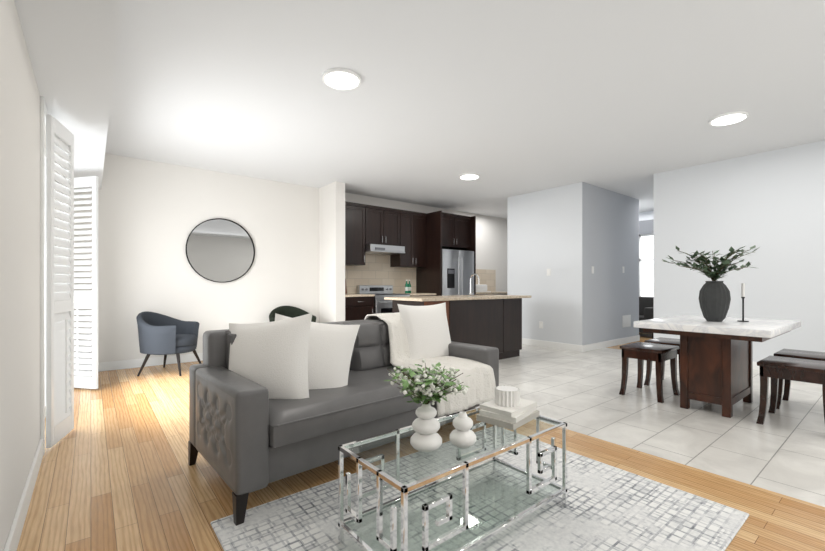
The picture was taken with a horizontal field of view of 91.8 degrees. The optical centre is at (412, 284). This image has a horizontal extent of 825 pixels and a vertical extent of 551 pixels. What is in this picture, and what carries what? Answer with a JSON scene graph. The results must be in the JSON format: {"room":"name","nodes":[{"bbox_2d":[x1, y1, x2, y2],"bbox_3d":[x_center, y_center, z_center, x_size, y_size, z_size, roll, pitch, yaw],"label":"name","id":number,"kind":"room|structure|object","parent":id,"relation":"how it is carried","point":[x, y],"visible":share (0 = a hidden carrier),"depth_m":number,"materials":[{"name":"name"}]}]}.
{"room":"living room","nodes":[
{"label":"living room","id":0,"kind":"room"},
{"bbox_2d":[0,0,59,550],"bbox_3d":[-1.542,-0.290,1.423,0.120,2.740,8.790,0,0,-39],"label":"wall","id":1,"kind":"structure","parent":0,"point":[19,267],"depth_m":1.75,"materials":[{"name":"white paint"}]},
{"bbox_2d":[3,439,42,550],"bbox_3d":[-0.577,1.025,0.332,0.015,0.110,5.640,0,0,-39],"label":"baseboard","id":2,"kind":"structure","parent":1,"relation":"attached to","point":[13,539],"depth_m":1.84,"materials":[{"name":"white wood"}]},
{"bbox_2d":[40,96,62,455],"bbox_3d":[-3.058,-0.055,3.347,0.108,2.270,2.190,0,0,-39],"label":"window","id":3,"kind":"structure","parent":1,"relation":"in","point":[43,111],"depth_m":2.53,"materials":[{"name":"white"}]},
{"bbox_2d":[46,114,81,447],"bbox_3d":[-2.433,-0.025,2.780,0.051,2.170,0.380,0,0,-24],"label":"shutter panel","id":4,"kind":"object","parent":3,"relation":"attached to","point":[64,378],"depth_m":2.77,"materials":[{"name":"white wood"}]},
{"bbox_2d":[82,176,97,388],"bbox_3d":[-3.431,-0.025,4.132,0.430,2.170,0.065,0,0,12],"label":"shutter panel","id":5,"kind":"object","parent":3,"relation":"attached to","point":[89,379],"depth_m":4.09,"materials":[{"name":"white wood"}]},
{"bbox_2d":[14,0,121,189],"bbox_3d":[-1.358,-1.425,1.569,0.350,0.469,8.548,0,0,-39],"label":"ceiling","id":6,"kind":"structure","parent":0,"point":[71,45],"depth_m":2.15,"materials":[{"name":"white paint"}]},
{"bbox_2d":[74,153,506,363],"bbox_3d":[-0.880,-0.290,7.518,8.550,2.740,0.120,0,0,-39],"label":"wall","id":7,"kind":"structure","parent":0,"point":[152,215],"depth_m":5.67,"materials":[{"name":"white paint"}]},
{"bbox_2d":[74,353,202,371],"bbox_3d":[-2.882,1.025,5.819,3.300,0.110,0.018,0,0,-39],"label":"baseboard","id":8,"kind":"structure","parent":7,"relation":"attached to","point":[134,363],"depth_m":5.27,"materials":[{"name":"white wood"}]},
{"bbox_2d":[185,218,254,282],"bbox_3d":[-2.800,-0.505,5.876,0.940,0.940,0.028,0,0,-39],"label":"round mirror","id":9,"kind":"object","parent":7,"relation":"attached to","point":[220,250],"visible":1,"depth_m":5.87,"materials":[{"name":"silver glass"}]},
{"bbox_2d":[345,201,368,264],"bbox_3d":[-1.121,-0.885,7.033,0.619,1.070,0.330,0,0,-39],"label":"upper cabinet","id":10,"kind":"object","parent":7,"relation":"attached to","point":[356,214],"depth_m":6.95,"materials":[{"name":"brown wood"}]},
{"bbox_2d":[369,205,400,245],"bbox_3d":[-0.632,-1.070,7.425,0.760,0.700,0.330,0,0,-39],"label":"upper cabinet","id":11,"kind":"object","parent":7,"relation":"attached to","point":[384,222],"depth_m":7.31,"materials":[{"name":"brown wood"}]},
{"bbox_2d":[365,244,404,254],"bbox_3d":[-0.577,-0.650,7.356,0.756,0.130,0.486,0,0,-39],"label":"range hood","id":12,"kind":"object","parent":11,"relation":"attached to","point":[381,249],"visible":0.81,"depth_m":7.20,"materials":[{"name":"silver metal"}]},
{"bbox_2d":[385,210,428,268],"bbox_3d":[-0.105,-0.885,7.849,0.718,1.070,0.330,0,0,-39],"label":"upper cabinet","id":13,"kind":"object","parent":7,"relation":"attached to","point":[424,239],"depth_m":7.75,"materials":[{"name":"brown wood"}]},
{"bbox_2d":[429,211,472,249],"bbox_3d":[0.651,-1.090,8.271,0.924,0.660,0.620,0,0,-39],"label":"upper cabinet","id":14,"kind":"object","parent":7,"relation":"attached to","point":[446,230],"depth_m":7.97,"materials":[{"name":"brown wood"}]},
{"bbox_2d":[319,181,344,322],"bbox_3d":[-1.347,-0.289,6.679,0.170,2.739,0.598,0,0,-39],"label":"wall","id":15,"kind":"structure","parent":0,"point":[331,252],"depth_m":6.49,"materials":[{"name":"white paint"}]},
{"bbox_2d":[17,361,824,550],"bbox_3d":[-0.361,1.130,2.372,3.150,0.100,8.790,0,0,-39],"label":"floor","id":16,"kind":"structure","parent":0,"point":[116,472],"depth_m":2.18,"materials":[{"name":"brown wood"}]},
{"bbox_2d":[136,311,201,375],"bbox_3d":[-3.048,0.707,4.993,0.652,0.754,0.704,0,0,-1],"label":"armchair","id":17,"kind":"object","parent":16,"relation":"on","point":[161,334],"visible":1,"depth_m":4.78,"materials":[{"name":"grey fabric"}]},
{"bbox_2d":[269,306,315,321],"bbox_3d":[-1.851,0.707,6.164,0.704,0.754,0.652,0,0,-39],"label":"armchair","id":18,"kind":"object","parent":16,"relation":"on","point":[290,311],"visible":0.21,"depth_m":6.36,"materials":[{"name":"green fabric"}]},
{"bbox_2d":[188,302,498,525],"bbox_3d":[-0.331,0.615,2.727,1.966,0.931,0.983,0,0,-42],"label":"sofa","id":19,"kind":"object","parent":16,"relation":"on","point":[280,397],"visible":0.94,"depth_m":2.26,"materials":[{"name":"grey leather"}]},
{"bbox_2d":[361,312,496,416],"bbox_3d":[0.068,0.537,3.083,0.594,0.606,0.984,0,0,-42],"label":"throw","id":20,"kind":"object","parent":19,"relation":"on","point":[405,339],"depth_m":3.03,"materials":[{"name":"white fabric"}]},
{"bbox_2d":[210,426,748,550],"bbox_3d":[0.331,1.074,1.838,1.980,0.012,1.510,0,0,-39],"label":"rug","id":21,"kind":"object","parent":16,"relation":"on","point":[609,508],"visible":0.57,"depth_m":1.85,"materials":[{"name":"grey fabric"}]},
{"bbox_2d":[338,406,566,550],"bbox_3d":[0.221,0.868,1.800,1.000,0.400,0.450,0,0,-39],"label":"coffee table","id":22,"kind":"object","parent":21,"relation":"on","point":[379,475],"visible":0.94,"depth_m":1.66,"materials":[{"name":"silver metal"}]},
{"bbox_2d":[384,359,469,451],"bbox_3d":[0.059,0.493,1.623,0.354,0.348,0.344,0,0,-39],"label":"vase","id":23,"kind":"object","parent":22,"relation":"on","point":[426,388],"visible":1,"depth_m":1.58,"materials":[{"name":"white ceramic"}]},
{"bbox_2d":[450,411,475,448],"bbox_3d":[0.208,0.597,1.656,0.110,0.139,0.110,0,0,-39],"label":"vase","id":24,"kind":"object","parent":22,"relation":"on","point":[462,435],"visible":1,"depth_m":1.62,"materials":[{"name":"white ceramic"}]},
{"bbox_2d":[477,385,538,429],"bbox_3d":[0.482,0.592,2.005,0.204,0.150,0.276,0,0,42],"label":"books","id":25,"kind":"object","parent":22,"relation":"on","point":[507,407],"visible":1,"depth_m":1.94,"materials":[{"name":"grey paper"}]},
{"bbox_2d":[409,293,436,295],"bbox_3d":[0.013,0.178,7.755,0.654,0.035,0.625,0,0,-39],"label":"countertop","id":26,"kind":"structure","parent":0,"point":[411,294],"depth_m":7.53,"materials":[{"name":"beige stone"}]},
{"bbox_2d":[405,280,409,292],"bbox_3d":[-0.111,0.029,7.671,0.070,0.260,0.071,0,0,-42],"label":"bottle","id":27,"kind":"object","parent":26,"relation":"on","point":[407,287],"depth_m":7.65,"materials":[{"name":"green glass"}]},
{"bbox_2d":[105,0,824,218],"bbox_3d":[2.421,-1.710,4.609,10.290,0.100,8.790,0,0,-39],"label":"ceiling","id":28,"kind":"structure","parent":0,"point":[504,99],"depth_m":3.41,"materials":[{"name":"white paint"}]},
{"bbox_2d":[322,68,360,89],"bbox_3d":[-0.569,-1.647,3.213,0.310,0.023,0.310,0,0,-39],"label":"recessed light","id":29,"kind":"object","parent":28,"relation":"in","point":[340,79],"visible":0.96,"depth_m":3.18,"materials":[{"name":"white plastic"}]},
{"bbox_2d":[459,173,479,179],"bbox_3d":[0.868,-1.647,6.087,0.310,0.023,0.310,0,0,-39],"label":"recessed light","id":30,"kind":"object","parent":28,"relation":"in","point":[469,176],"visible":1,"depth_m":6.03,"materials":[{"name":"white plastic"}]},
{"bbox_2d":[709,111,748,125],"bbox_3d":[3.134,-1.647,3.970,0.310,0.023,0.310,0,0,-39],"label":"recessed light","id":31,"kind":"object","parent":28,"relation":"in","point":[729,118],"visible":1,"depth_m":3.93,"materials":[{"name":"white plastic"}]},
{"bbox_2d":[507,183,574,343],"bbox_3d":[2.262,-0.289,7.098,0.120,2.739,1.332,0,0,-39],"label":"wall","id":32,"kind":"structure","parent":0,"point":[570,235],"depth_m":6.96,"materials":[{"name":"white paint"}]},
{"bbox_2d":[522,338,580,351],"bbox_3d":[2.252,1.025,7.017,0.035,0.110,1.475,0,0,-39],"label":"baseboard","id":33,"kind":"structure","parent":32,"relation":"attached to","point":[563,346],"depth_m":6.82,"materials":[{"name":"white wood"}]},
{"bbox_2d":[575,182,638,344],"bbox_3d":[3.526,-0.289,7.145,2.150,2.739,0.122,0,0,-39],"label":"wall","id":34,"kind":"structure","parent":0,"point":[606,221],"depth_m":6.90,"materials":[{"name":"white paint"}]},
{"bbox_2d":[539,266,630,327],"bbox_3d":[3.168,0.221,7.279,1.779,1.119,0.800,0,0,-39],"label":"switch plates","id":35,"kind":"object","parent":34,"relation":"attached to","point":[626,320],"visible":1,"depth_m":7.33,"materials":[{"name":"white plastic"}]},
{"bbox_2d":[581,335,639,351],"bbox_3d":[3.562,1.025,7.088,2.165,0.110,0.015,0,0,-39],"label":"baseboard","id":36,"kind":"structure","parent":34,"relation":"attached to","point":[589,347],"depth_m":6.98,"materials":[{"name":"white"}]},
{"bbox_2d":[606,332,651,349],"bbox_3d":[5.254,1.129,6.887,3.020,0.101,8.790,0,0,-39],"label":"floor","id":37,"kind":"structure","parent":0,"point":[645,336],"depth_m":7.93,"materials":[{"name":"brown wood"}]},
{"bbox_2d":[639,297,653,338],"bbox_3d":[4.620,0.670,8.976,0.850,0.820,1.800,0,0,-39],"label":"sofa","id":38,"kind":"object","parent":37,"relation":"on","point":[646,308],"visible":0.12,"depth_m":8.58,"materials":[{"name":"grey"}]},
{"bbox_2d":[639,211,653,220],"bbox_3d":[6.384,-0.289,7.795,0.120,2.739,8.550,0,0,-39],"label":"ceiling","id":39,"kind":"structure","parent":0,"point":[648,215],"depth_m":9.04,"materials":[{"name":"white paint"}]},
{"bbox_2d":[639,219,653,296],"bbox_3d":[5.264,-0.320,9.236,0.420,2.400,2.700,0,0,-39],"label":"room window","id":40,"kind":"structure","parent":39,"relation":"in","point":[646,258],"depth_m":9.26,"materials":[{"name":"white glass"}]},
{"bbox_2d":[499,344,824,506],"bbox_3d":[3.017,1.130,5.088,5.520,0.100,8.790,0,0,-39],"label":"floor","id":41,"kind":"structure","parent":0,"point":[781,450],"depth_m":3.21,"materials":[{"name":"white tile"}]},
{"bbox_2d":[345,297,373,320],"bbox_3d":[-1.062,0.637,6.907,0.553,0.885,0.600,0,0,-39],"label":"base cabinet","id":42,"kind":"object","parent":41,"relation":"on","point":[356,308],"depth_m":6.65,"materials":[{"name":"brown wood"}]},
{"bbox_2d":[345,293,374,296],"bbox_3d":[-1.054,0.178,6.897,0.555,0.035,0.625,0,0,-39],"label":"countertop","id":43,"kind":"structure","parent":42,"relation":"on","point":[348,294],"depth_m":6.74,"materials":[{"name":"beige stone"}]},
{"bbox_2d":[357,285,409,313],"bbox_3d":[-0.506,0.532,7.268,0.752,1.055,0.709,0,0,-39],"label":"range","id":44,"kind":"object","parent":41,"relation":"on","point":[381,304],"visible":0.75,"depth_m":7.18,"materials":[{"name":"silver metal"}]},
{"bbox_2d":[392,298,521,359],"bbox_3d":[0.699,0.637,5.723,1.962,0.885,0.668,0,0,-39],"label":"kitchen island","id":45,"kind":"object","parent":41,"relation":"on","point":[490,320],"depth_m":5.57,"materials":[{"name":"brown wood"}]},
{"bbox_2d":[388,294,530,301],"bbox_3d":[0.717,0.177,5.715,2.180,0.035,0.790,0,0,-39],"label":"island countertop","id":46,"kind":"structure","parent":45,"relation":"on","point":[451,298],"depth_m":5.21,"materials":[{"name":"beige stone"}]},
{"bbox_2d":[442,249,473,295],"bbox_3d":[0.712,0.182,8.195,0.900,1.765,0.776,0,0,-39],"label":"fridge","id":47,"kind":"object","parent":41,"relation":"on","point":[457,269],"visible":0.29,"depth_m":7.89,"materials":[{"name":"silver metal"}]},
{"bbox_2d":[474,293,504,294],"bbox_3d":[1.449,0.637,8.925,1.073,0.885,0.600,0,0,-39],"label":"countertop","id":48,"kind":"structure","parent":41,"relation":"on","point":[474,293],"depth_m":8.71,"materials":[{"name":"beige stone"}]},
{"bbox_2d":[476,284,490,291],"bbox_3d":[1.448,0.074,8.892,0.500,0.170,0.350,0,0,-39],"label":"dish rack","id":49,"kind":"object","parent":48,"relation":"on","point":[481,288],"visible":0.69,"depth_m":8.79,"materials":[{"name":"white plastic"}]},
{"bbox_2d":[619,342,679,402],"bbox_3d":[2.334,0.840,3.943,0.447,0.480,0.387,0,0,-39],"label":"stool","id":50,"kind":"object","parent":41,"relation":"on","point":[658,354],"visible":1,"depth_m":3.89,"materials":[{"name":"brown wood"}]},
{"bbox_2d":[644,337,679,385],"bbox_3d":[2.794,0.840,4.313,0.447,0.480,0.387,0,0,-39],"label":"stool","id":51,"kind":"object","parent":41,"relation":"on","point":[668,341],"visible":0.25,"depth_m":4.30,"materials":[{"name":"brown wood"}]},
{"bbox_2d":[634,315,800,417],"bbox_3d":[2.761,0.703,3.612,1.270,0.755,0.930,0,0,-39],"label":"dining table","id":52,"kind":"object","parent":41,"relation":"on","point":[716,362],"visible":1,"depth_m":3.38,"materials":[{"name":"stone"}]},
{"bbox_2d":[662,245,757,321],"bbox_3d":[2.638,-0.016,3.590,0.665,0.680,0.721,0,0,-39],"label":"vase","id":53,"kind":"object","parent":52,"relation":"on","point":[714,298],"visible":1,"depth_m":3.52,"materials":[{"name":"grey ceramic"}]},
{"bbox_2d":[737,283,748,321],"bbox_3d":[2.940,0.155,3.557,0.080,0.338,0.080,0,0,-39],"label":"candlestick","id":54,"kind":"object","parent":52,"relation":"on","point":[742,292],"visible":1,"depth_m":3.55,"materials":[{"name":"black metal"}]},
{"bbox_2d":[756,356,824,424],"bbox_3d":[2.997,0.840,3.103,0.467,0.480,0.427,0,0,-39],"label":"stool","id":55,"kind":"object","parent":41,"relation":"on","point":[775,369],"visible":1,"depth_m":3.07,"materials":[{"name":"brown wood"}]},
{"bbox_2d":[774,349,824,408],"bbox_3d":[3.465,0.840,3.479,0.447,0.480,0.427,0,0,-39],"label":"stool","id":56,"kind":"object","parent":41,"relation":"on","point":[804,354],"visible":0.58,"depth_m":3.49,"materials":[{"name":"brown wood"}]},
{"bbox_2d":[654,140,824,361],"bbox_3d":[5.089,-0.290,4.220,0.120,2.740,4.600,0,0,-39],"label":"wall","id":57,"kind":"structure","parent":0,"point":[770,205],"depth_m":5.07,"materials":[{"name":"white paint"}]},
{"bbox_2d":[677,354,759,370],"bbox_3d":[5.031,1.025,4.183,0.015,0.110,4.615,0,0,-39],"label":"baseboard","id":58,"kind":"structure","parent":57,"relation":"attached to","point":[757,368],"depth_m":5.05,"materials":[{"name":"white"}]}
]}

